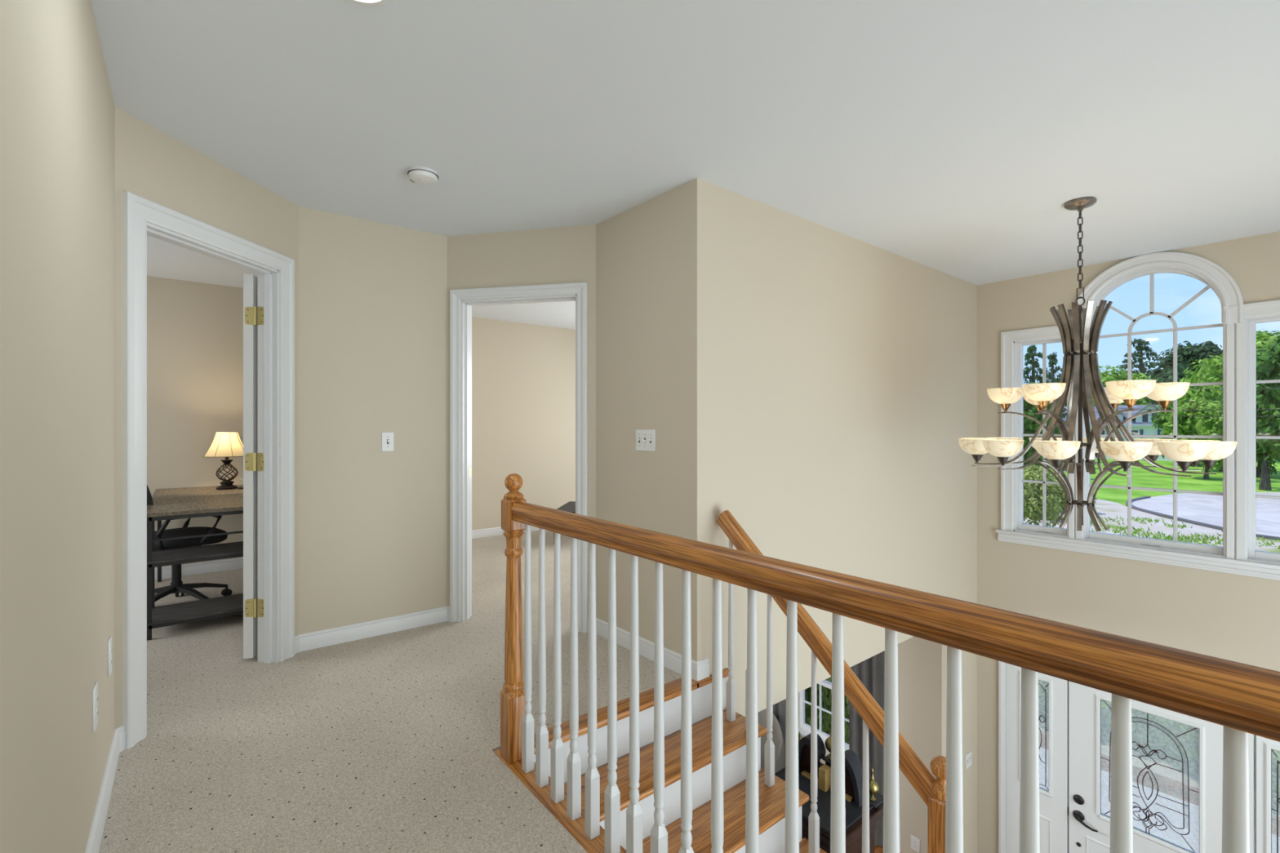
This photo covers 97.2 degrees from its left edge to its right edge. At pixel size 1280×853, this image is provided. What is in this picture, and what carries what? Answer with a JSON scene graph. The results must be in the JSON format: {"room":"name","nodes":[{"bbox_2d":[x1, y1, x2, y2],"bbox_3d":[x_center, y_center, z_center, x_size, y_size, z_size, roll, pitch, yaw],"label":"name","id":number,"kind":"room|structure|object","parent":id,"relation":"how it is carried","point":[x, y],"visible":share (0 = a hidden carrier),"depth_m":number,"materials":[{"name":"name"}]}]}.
{"room":"upstairs landing","nodes":[
{"label":"upstairs landing","id":0,"kind":"room"},
{"bbox_2d":[0,0,115,852],"bbox_3d":[-0.181,0.012,-0.209,0.115,2.440,5.900,0,0,-39],"label":"wall","id":1,"kind":"structure","parent":0,"point":[57,108],"depth_m":1.16,"materials":[{"name":"beige paint"}]},
{"bbox_2d":[92,681,97,733],"bbox_3d":[-1.597,0.822,1.655,0.008,0.125,0.075,0,0,-39],"label":"outlet plate","id":2,"kind":"object","parent":1,"relation":"attached to","point":[95,691],"visible":1,"depth_m":1.63,"materials":[{"name":"white plastic"}]},
{"bbox_2d":[84,725,125,852],"bbox_3d":[-0.131,1.187,-0.156,0.030,0.090,5.920,0,0,-39],"label":"baseboard","id":3,"kind":"structure","parent":1,"relation":"attached to","point":[118,741],"depth_m":1.80,"materials":[{"name":"white paint"}]},
{"bbox_2d":[107,635,111,677],"bbox_3d":[-1.847,0.802,1.967,0.008,0.125,0.075,0,0,-39],"label":"outlet plate","id":4,"kind":"object","parent":1,"relation":"attached to","point":[109,642],"visible":1,"depth_m":1.94,"materials":[{"name":"white plastic"}]},
{"bbox_2d":[115,106,297,728],"bbox_3d":[-1.984,0.012,2.617,0.115,2.440,0.970,0,0,6],"label":"wall","id":5,"kind":"structure","parent":0,"point":[151,164],"depth_m":2.38,"materials":[{"name":"beige paint"}]},
{"bbox_2d":[122,191,294,749],"bbox_3d":[-1.986,0.167,2.604,0.165,2.131,0.886,0,0,6],"label":"door frame","id":6,"kind":"structure","parent":5,"relation":"in","point":[275,280],"depth_m":2.50,"materials":[{"name":"white paint"}]},
{"bbox_2d":[243,273,263,658],"bbox_3d":[-2.150,0.207,3.264,0.117,2.010,0.720,0,0,-21],"label":"door","id":7,"kind":"structure","parent":6,"relation":"attached to","point":[253,315],"depth_m":2.95,"materials":[{"name":"white paint"}]},
{"bbox_2d":[146,275,575,568],"bbox_3d":[-2.499,1.412,5.782,7.530,5.240,0.150,0,0,-39],"label":"wall","id":8,"kind":"structure","parent":0,"point":[523,375],"depth_m":4.91,"materials":[{"name":"beige paint"}]},
{"bbox_2d":[155,557,243,579],"bbox_3d":[-3.997,1.187,4.477,3.340,0.090,0.014,0,0,-39],"label":"baseboard","id":9,"kind":"structure","parent":8,"relation":"attached to","point":[235,563],"depth_m":4.75,"materials":[{"name":"white paint"}]},
{"bbox_2d":[471,525,538,538],"bbox_3d":[-1.121,1.187,6.781,3.790,0.090,0.014,0,0,-39],"label":"baseboard","id":10,"kind":"structure","parent":8,"relation":"attached to","point":[494,531],"depth_m":6.32,"materials":[{"name":"white paint"}]},
{"bbox_2d":[297,206,447,635],"bbox_3d":[-1.585,0.012,3.385,0.813,2.440,0.115,0,0,-37],"label":"wall","id":11,"kind":"structure","parent":0,"point":[372,295],"depth_m":3.31,"materials":[{"name":"beige paint"}]},
{"bbox_2d":[294,606,449,654],"bbox_3d":[-1.547,1.187,3.321,0.871,0.090,0.048,0,0,-38],"label":"baseboard","id":12,"kind":"structure","parent":11,"relation":"attached to","point":[317,639],"depth_m":3.30,"materials":[{"name":"white paint"}]},
{"bbox_2d":[381,431,394,451],"bbox_3d":[-1.502,0.091,3.365,0.070,0.116,0.019,0,0,-39],"label":"light switch","id":13,"kind":"object","parent":11,"relation":"attached to","point":[387,437],"visible":1,"depth_m":3.37,"materials":[{"name":"white plastic"}]},
{"bbox_2d":[98,529,681,852],"bbox_3d":[0.299,1.246,2.162,7.370,0.028,9.200,0,0,-39],"label":"floor","id":14,"kind":"structure","parent":0,"point":[387,743],"depth_m":2.25,"materials":[{"name":"carpet"}]},
{"bbox_2d":[146,485,232,601],"bbox_3d":[-3.172,0.732,3.850,0.630,1.000,0.653,0,0,38],"label":"office chair","id":15,"kind":"object","parent":14,"relation":"on","point":[176,586],"visible":0.38,"depth_m":3.82,"materials":[{"name":"black plastic"}]},
{"bbox_2d":[146,484,243,640],"bbox_3d":[-3.106,0.866,4.053,0.620,0.733,1.650,0,0,-39],"label":"desk","id":16,"kind":"object","parent":14,"relation":"on","point":[169,504],"visible":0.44,"depth_m":3.50,"materials":[{"name":"grey wood"}]},
{"bbox_2d":[146,541,243,564],"bbox_3d":[-2.721,0.787,3.573,0.600,0.014,0.380,0,0,-39],"label":"shelf","id":17,"kind":"object","parent":16,"relation":"attached to","point":[234,549],"depth_m":3.48,"materials":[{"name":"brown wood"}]},
{"bbox_2d":[146,593,243,626],"bbox_3d":[-2.721,1.141,3.573,0.600,0.014,0.380,0,0,-39],"label":"shelf","id":18,"kind":"object","parent":16,"relation":"attached to","point":[231,605],"depth_m":3.48,"materials":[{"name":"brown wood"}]},
{"bbox_2d":[202,432,243,489],"bbox_3d":[-3.310,0.273,4.524,0.310,0.452,0.310,0,0,-39],"label":"table lamp","id":19,"kind":"object","parent":16,"relation":"on","point":[226,445],"visible":0.93,"depth_m":4.46,"materials":[{"name":"beige fabric"}]},
{"bbox_2d":[553,501,575,544],"bbox_3d":[-0.614,1.060,6.253,0.530,0.345,0.810,0,0,6],"label":"bench","id":20,"kind":"object","parent":14,"relation":"on","point":[570,507],"visible":0.18,"depth_m":6.13,"materials":[{"name":"black fabric"}]},
{"bbox_2d":[533,668,728,755],"bbox_3d":[-0.019,1.246,2.533,1.167,0.033,0.094,0,0,-39],"label":"landing nosing","id":21,"kind":"object","parent":14,"relation":"attached to","point":[673,689],"visible":0.38,"depth_m":2.49,"materials":[{"name":"brown wood"}]},
{"bbox_2d":[493,501,1279,852],"bbox_3d":[0.732,0.765,0.602,0.089,0.985,4.005,0,0,-39],"label":"guard railing","id":22,"kind":"object","parent":14,"relation":"on","point":[1244,699],"visible":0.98,"depth_m":1.04,"materials":[{"name":"brown wood"}]},
{"bbox_2d":[500,473,526,764],"bbox_3d":[-0.469,0.700,2.097,0.077,1.052,0.077,0,0,-39],"label":"newel post","id":23,"kind":"object","parent":22,"relation":"on","point":[512,695],"visible":1,"depth_m":2.07,"materials":[{"name":"brown wood"}]},
{"bbox_2d":[447,224,595,617],"bbox_3d":[-0.733,0.012,3.537,0.985,2.440,0.115,0,0,12],"label":"wall","id":24,"kind":"structure","parent":0,"point":[563,255],"depth_m":3.46,"materials":[{"name":"beige paint"}]},
{"bbox_2d":[449,281,587,633],"bbox_3d":[-0.742,0.185,3.539,0.902,2.094,0.165,0,0,12],"label":"door frame","id":25,"kind":"structure","parent":24,"relation":"in","point":[461,304],"depth_m":3.55,"materials":[{"name":"white paint"}]},
{"bbox_2d":[595,177,697,661],"bbox_3d":[0.051,0.012,3.096,0.115,2.440,0.835,0,0,-40],"label":"wall","id":26,"kind":"structure","parent":0,"point":[646,252],"depth_m":3.01,"materials":[{"name":"beige paint"}]},
{"bbox_2d":[635,429,655,451],"bbox_3d":[0.024,0.074,3.024,0.018,0.116,0.158,0,0,-40],"label":"light switch","id":27,"kind":"object","parent":26,"relation":"attached to","point":[645,438],"visible":1,"depth_m":3.02,"materials":[{"name":"white plastic"}]},
{"bbox_2d":[586,617,709,681],"bbox_3d":[0.010,1.187,3.076,0.084,0.090,0.894,0,0,-42],"label":"baseboard","id":28,"kind":"structure","parent":26,"relation":"attached to","point":[672,660],"depth_m":2.97,"materials":[{"name":"white paint"}]},
{"bbox_2d":[90,0,1279,329],"bbox_3d":[0.344,-1.268,2.217,7.550,0.120,9.270,0,0,-39],"label":"ceiling","id":29,"kind":"structure","parent":0,"point":[954,138],"depth_m":2.19,"materials":[{"name":"white paint"}]},
{"bbox_2d":[347,0,390,5],"bbox_3d":[-0.765,-1.204,1.521,0.190,0.008,0.190,0,0,-39],"label":"recessed light","id":30,"kind":"object","parent":29,"relation":"in","point":[366,2],"visible":1,"depth_m":1.60,"materials":[{"name":"white plastic"}]},
{"bbox_2d":[407,166,438,185],"bbox_3d":[-1.032,-1.187,2.686,0.140,0.043,0.140,0,0,-39],"label":"smoke detector","id":31,"kind":"object","parent":29,"relation":"attached to","point":[420,176],"visible":1,"depth_m":2.65,"materials":[{"name":"white plastic"}]},
{"bbox_2d":[958,196,1237,531],"bbox_3d":[2.363,-0.333,3.030,1.160,1.750,1.160,0,0,-39],"label":"chandelier","id":32,"kind":"object","parent":29,"relation":"hanging from","point":[1080,342],"visible":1,"depth_m":2.95,"materials":[{"name":"grey metal"}]},
{"bbox_2d":[697,177,977,722],"bbox_3d":[1.544,0.162,3.829,3.338,2.740,0.115,0,0,-39],"label":"wall","id":33,"kind":"structure","parent":0,"point":[837,371],"depth_m":3.40,"materials":[{"name":"beige paint"}]},
{"bbox_2d":[942,644,977,852],"bbox_3d":[2.688,2.782,4.745,0.408,2.500,0.115,0,0,-39],"label":"wall","id":34,"kind":"structure","parent":33,"relation":"attached to","point":[969,660],"depth_m":4.72,"materials":[{"name":"beige paint"}]},
{"bbox_2d":[874,844,901,852],"bbox_3d":[1.253,4.082,3.566,4.445,0.100,8.200,0,0,-39],"label":"floor","id":35,"kind":"structure","parent":0,"point":[877,849],"depth_m":5.38,"materials":[{"name":"brown wood"}]},
{"bbox_2d":[533,677,826,852],"bbox_3d":[1.400,2.646,2.303,3.090,2.772,2.084,0,0,-39],"label":"staircase","id":36,"kind":"structure","parent":35,"relation":"on","point":[771,801],"depth_m":2.42,"materials":[{"name":"brown wood"}]},
{"bbox_2d":[715,510,936,852],"bbox_3d":[0.736,1.222,2.393,0.066,1.621,1.091,0,0,-39],"label":"stair railing","id":37,"kind":"object","parent":36,"relation":"on","point":[910,764],"visible":0.49,"depth_m":2.38,"materials":[{"name":"brown wood"}]},
{"bbox_2d":[927,755,946,852],"bbox_3d":[1.063,1.698,1.984,0.077,1.069,0.077,0,0,-39],"label":"newel post","id":38,"kind":"object","parent":36,"relation":"on","point":[935,807],"visible":0.62,"depth_m":1.97,"materials":[{"name":"brown wood"}]},
{"bbox_2d":[774,725,883,852],"bbox_3d":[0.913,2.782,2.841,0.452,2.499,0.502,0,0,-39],"label":"table","id":39,"kind":"object","parent":35,"relation":"on","point":[853,766],"visible":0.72,"depth_m":2.75,"materials":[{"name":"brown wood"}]},
{"bbox_3d":[0.695,4.026,5.170,2.350,0.012,2.600,0,0,-39],"label":"area rug","id":40,"kind":"object","parent":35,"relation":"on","visible":0},
{"bbox_2d":[758,708,784,773],"bbox_3d":[1.029,3.527,5.885,0.885,0.986,0.915,0,0,-39],"label":"armchair","id":41,"kind":"object","parent":40,"relation":"on","point":[777,735],"visible":0.04,"depth_m":5.87,"materials":[{"name":"black leather"}]},
{"bbox_2d":[785,231,1279,852],"bbox_3d":[2.923,1.412,4.905,0.160,5.240,8.200,0,0,-39],"label":"wall","id":42,"kind":"structure","parent":0,"point":[1233,617],"depth_m":4.43,"materials":[{"name":"beige paint"}]},
{"bbox_2d":[798,680,848,751],"bbox_3d":[2.007,2.579,5.984,0.160,1.595,0.950,0,0,-39],"label":"window","id":43,"kind":"structure","parent":42,"relation":"in","point":[804,729],"depth_m":6.12,"materials":[{"name":"white paint"}]},
{"bbox_2d":[911,835,919,852],"bbox_3d":[2.553,3.872,5.232,0.008,0.125,0.085,0,0,-39],"label":"outlet plate","id":44,"kind":"object","parent":42,"relation":"attached to","point":[915,842],"visible":1,"depth_m":5.23,"materials":[{"name":"white plastic"}]},
{"bbox_2d":[965,751,972,769],"bbox_3d":[2.749,2.787,4.709,0.115,0.116,0.018,0,0,-39],"label":"light switch","id":45,"kind":"object","parent":42,"relation":"attached to","point":[968,757],"visible":1,"depth_m":4.71,"materials":[{"name":"white plastic"}]},
{"bbox_2d":[995,252,1279,580],"bbox_3d":[3.618,-0.130,3.994,0.195,2.158,1.910,0,0,-39],"label":"window","id":46,"kind":"structure","parent":42,"relation":"in","point":[1238,554],"depth_m":3.87,"materials":[{"name":"white paint"}]},
{"bbox_2d":[998,661,1279,852],"bbox_3d":[3.613,2.912,3.981,0.199,2.240,1.895,0,0,-39],"label":"door","id":47,"kind":"structure","parent":42,"relation":"in","point":[1072,820],"depth_m":4.24,"materials":[{"name":"white paint"}]},
{"bbox_3d":[1.805,1.632,6.065,0.135,0.060,1.942,0,0,-39],"label":"curtain rod","id":48,"kind":"object","parent":42,"relation":"attached to","visible":0},
{"bbox_2d":[773,698,786,767],"bbox_3d":[1.430,2.832,6.463,0.087,2.360,0.540,0,0,-39],"label":"curtain","id":49,"kind":"object","parent":48,"relation":"hanging from","point":[779,708],"visible":0.02,"depth_m":6.26,"materials":[{"name":"grey fabric"}]},
{"bbox_2d":[848,651,884,847],"bbox_3d":[2.197,2.832,5.508,0.085,2.360,0.350,0,0,-39],"label":"curtain","id":50,"kind":"object","parent":48,"relation":"hanging from","point":[870,672],"visible":0.3,"depth_m":5.48,"materials":[{"name":"grey fabric"}]},
{"label":"outside","id":51,"kind":"structure","parent":0,"visible":0},
{"bbox_2d":[1063,408,1279,417],"bbox_3d":[31.806,-0.887,33.501,0.036,0.738,13.525,0,0,-16],"label":"cable","id":52,"kind":"object","parent":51,"point":[1064,409],"visible":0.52,"depth_m":32.52,"materials":[{"name":"black plastic"}]},
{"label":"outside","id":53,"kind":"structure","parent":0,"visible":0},
{"bbox_2d":[1065,404,1279,410],"bbox_3d":[31.806,-1.243,33.501,0.036,0.734,13.525,0,0,-16],"label":"cable","id":54,"kind":"object","parent":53,"point":[1065,404],"visible":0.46,"depth_m":32.51,"materials":[{"name":"black plastic"}]},
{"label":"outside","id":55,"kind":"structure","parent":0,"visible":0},
{"bbox_2d":[1102,384,1275,389],"bbox_3d":[31.806,-2.551,33.501,0.036,1.307,13.526,0,0,-16],"label":"cable","id":56,"kind":"object","parent":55,"point":[1103,384],"visible":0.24,"depth_m":31.71,"materials":[{"name":"black plastic"}]},
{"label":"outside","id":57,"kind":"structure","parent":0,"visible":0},
{"bbox_2d":[806,453,1279,728],"bbox_3d":[72.343,4.382,89.991,214.550,0.200,230.000,0,0,-39],"label":"lawn","id":58,"kind":"structure","parent":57,"point":[1140,477],"depth_m":43.54,"materials":[{"name":"green plant"}]},
{"bbox_2d":[804,686,819,724],"bbox_3d":[2.110,3.322,7.815,1.085,2.157,1.078,0,0,-39],"label":"shrub","id":59,"kind":"object","parent":58,"relation":"on","point":[809,689],"visible":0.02,"depth_m":7.45,"materials":[{"name":"green plant"}]},
{"bbox_2d":[804,676,831,735],"bbox_3d":[2.497,3.214,7.419,0.951,2.447,0.920,0,0,36],"label":"shrub","id":60,"kind":"object","parent":58,"relation":"on","point":[826,728],"visible":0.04,"depth_m":7.29,"materials":[{"name":"green plant"}]},
{"bbox_2d":[817,676,848,744],"bbox_3d":[2.693,3.353,6.982,0.853,2.114,0.817,0,0,30],"label":"shrub","id":61,"kind":"object","parent":58,"relation":"on","point":[828,698],"visible":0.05,"depth_m":6.86,"materials":[{"name":"green plant"}]},
{"bbox_2d":[1023,345,1057,468],"bbox_3d":[41.493,-1.932,59.923,6.421,13.569,5.694,0,0,4],"label":"pine tree","id":62,"kind":"object","parent":58,"relation":"on","point":[1031,349],"visible":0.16,"depth_m":59.82,"materials":[{"name":"green plant"}]},
{"bbox_2d":[1023,464,1062,526],"bbox_3d":[15.824,3.002,23.027,2.386,2.872,2.372,0,0,-39],"label":"shrub","id":63,"kind":"object","parent":58,"relation":"on","point":[1033,492],"visible":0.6,"depth_m":22.37,"materials":[{"name":"green plant"}]},
{"bbox_2d":[1023,382,1065,470],"bbox_3d":[32.627,0.298,47.837,5.615,7.977,5.352,0,0,-39],"label":"leafy tree","id":64,"kind":"object","parent":58,"relation":"on","point":[1030,426],"visible":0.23,"depth_m":46.43,"materials":[{"name":"green plant"}]},
{"bbox_2d":[1038,351,1066,462],"bbox_3d":[50.335,-2.066,69.103,6.084,14.212,5.767,0,0,-39],"label":"pine tree","id":65,"kind":"object","parent":58,"relation":"on","point":[1054,361],"visible":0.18,"depth_m":68.85,"materials":[{"name":"green plant"}]},
{"bbox_2d":[1039,470,1066,519],"bbox_3d":[18.753,3.214,25.878,2.068,2.447,2.000,0,0,36],"label":"shrub","id":66,"kind":"object","parent":58,"relation":"on","point":[1061,495],"visible":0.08,"depth_m":25.34,"materials":[{"name":"green plant"}]},
{"bbox_2d":[1061,402,1173,461],"bbox_3d":[64.277,0.256,77.432,12.486,8.052,18.002,0,0,-39],"label":"house","id":67,"kind":"structure","parent":58,"relation":"on","point":[1140,424],"depth_m":71.99,"materials":[{"name":"white"}]},
{"bbox_2d":[1091,364,1156,405],"bbox_3d":[78.400,-3.026,93.701,11.475,14.624,11.593,0,0,-39],"label":"leafy tree","id":68,"kind":"object","parent":58,"relation":"on","point":[1105,376],"visible":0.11,"depth_m":91.25,"materials":[{"name":"green plant"}]},
{"bbox_2d":[1115,337,1164,378],"bbox_3d":[113.106,-7.938,127.759,17.511,24.445,17.643,0,0,-39],"label":"pine tree","id":69,"kind":"object","parent":58,"relation":"on","point":[1141,347],"visible":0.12,"depth_m":127.31,"materials":[{"name":"green plant"}]},
{"bbox_2d":[1101,699,1199,759],"bbox_3d":[7.031,3.641,7.501,1.861,1.468,1.800,0,0,36],"label":"shrub","id":70,"kind":"object","parent":58,"relation":"on","point":[1189,737],"visible":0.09,"depth_m":7.25,"materials":[{"name":"green plant"}]},
{"bbox_2d":[1039,746,1279,852],"bbox_3d":[4.654,4.192,5.330,3.070,0.200,4.300,0,0,-39],"label":"porch","id":71,"kind":"object","parent":58,"relation":"on","point":[1164,834],"visible":0.17,"depth_m":6.01,"materials":[{"name":"concrete"}]},
{"bbox_2d":[1038,731,1279,836],"bbox_3d":[6.047,4.232,6.446,0.500,0.200,4.300,0,0,-39],"label":"edging","id":72,"kind":"object","parent":71,"relation":"attached to","point":[1168,786],"visible":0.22,"depth_m":6.52,"materials":[{"name":"concrete"}]},
{"bbox_2d":[1150,402,1203,466],"bbox_3d":[60.415,0.074,62.064,6.987,9.746,6.517,0,0,-39],"label":"leafy tree","id":73,"kind":"object","parent":58,"relation":"on","point":[1157,420],"visible":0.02,"depth_m":62.85,"materials":[{"name":"green plant"}]},
{"bbox_2d":[1142,340,1222,404],"bbox_3d":[72.291,-3.446,73.605,10.979,15.464,9.924,0,0,-39],"label":"leafy tree","id":74,"kind":"object","parent":58,"relation":"on","point":[1186,355],"visible":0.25,"depth_m":72.86,"materials":[{"name":"green plant"}]},
{"bbox_2d":[1160,359,1222,471],"bbox_3d":[55.452,-1.329,54.006,8.108,11.229,8.292,0,0,-39],"label":"leafy tree","id":75,"kind":"object","parent":58,"relation":"on","point":[1190,393],"visible":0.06,"depth_m":54.40,"materials":[{"name":"green plant"}]},
{"bbox_2d":[1162,397,1222,479],"bbox_3d":[45.885,0.927,46.098,5.120,6.717,4.902,0,0,-45],"label":"leafy tree","id":76,"kind":"object","parent":58,"relation":"on","point":[1188,424],"visible":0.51,"depth_m":45.60,"materials":[{"name":"green plant"}]},
{"bbox_2d":[1195,330,1279,490],"bbox_3d":[41.773,-1.218,37.998,6.704,11.006,6.493,0,0,-39],"label":"leafy tree","id":77,"kind":"object","parent":58,"relation":"on","point":[1215,368],"visible":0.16,"depth_m":38.39,"materials":[{"name":"green plant"}]},
{"bbox_2d":[1214,392,1279,476],"bbox_3d":[52.536,0.301,48.483,7.032,7.970,6.800,0,0,-6],"label":"leafy tree","id":78,"kind":"object","parent":58,"relation":"on","point":[1260,456],"visible":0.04,"depth_m":47.55,"materials":[{"name":"green plant"}]},
{"bbox_2d":[1218,335,1279,462],"bbox_3d":[38.594,-0.590,33.128,6.182,9.750,6.563,0,0,-39],"label":"leafy tree","id":79,"kind":"object","parent":58,"relation":"on","point":[1268,360],"visible":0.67,"depth_m":33.07,"materials":[{"name":"green plant"}]},
{"bbox_2d":[1253,734,1279,795],"bbox_3d":[7.585,3.649,6.418,1.778,1.442,1.648,0,0,-39],"label":"shrub","id":80,"kind":"object","parent":58,"relation":"on","point":[1274,759],"visible":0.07,"depth_m":6.34,"materials":[{"name":"green plant"}]},
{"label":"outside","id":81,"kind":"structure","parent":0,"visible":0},
{"bbox_2d":[1023,497,1279,817],"bbox_3d":[25.918,4.287,10.513,38.400,0.050,44.000,0,0,-39],"label":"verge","id":82,"kind":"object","parent":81,"point":[1106,508],"visible":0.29,"depth_m":19.64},
{"bbox_2d":[1038,680,1107,715],"bbox_3d":[6.034,3.649,8.418,1.735,1.416,1.725,0,0,-39],"label":"shrub","id":83,"kind":"object","parent":82,"relation":"on","point":[1042,691],"visible":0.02,"depth_m":7.99,"materials":[{"name":"green plant"}]},
{"bbox_2d":[1059,512,1279,549],"bbox_3d":[19.278,4.177,21.604,12.091,0.170,7.926,0,0,-39],"label":"grass tufts","id":84,"kind":"object","parent":82,"relation":"on","point":[1169,537],"visible":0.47,"depth_m":21.82,"materials":[{"name":"green plant"}]},
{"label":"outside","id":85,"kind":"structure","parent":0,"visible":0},
{"bbox_2d":[1131,492,1279,537],"bbox_3d":[51.510,4.267,7.677,46.000,0.050,67.570,0,0,-39],"label":"road","id":86,"kind":"structure","parent":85,"point":[1205,508],"depth_m":29.04,"materials":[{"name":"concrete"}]},
{"bbox_2d":[1125,496,1279,541],"bbox_3d":[26.909,4.222,21.294,6.848,0.120,25.088,0,0,0],"label":"kerb","id":87,"kind":"object","parent":86,"relation":"on","point":[1210,526],"visible":0.71,"depth_m":25.24,"materials":[{"name":"grey concrete"}]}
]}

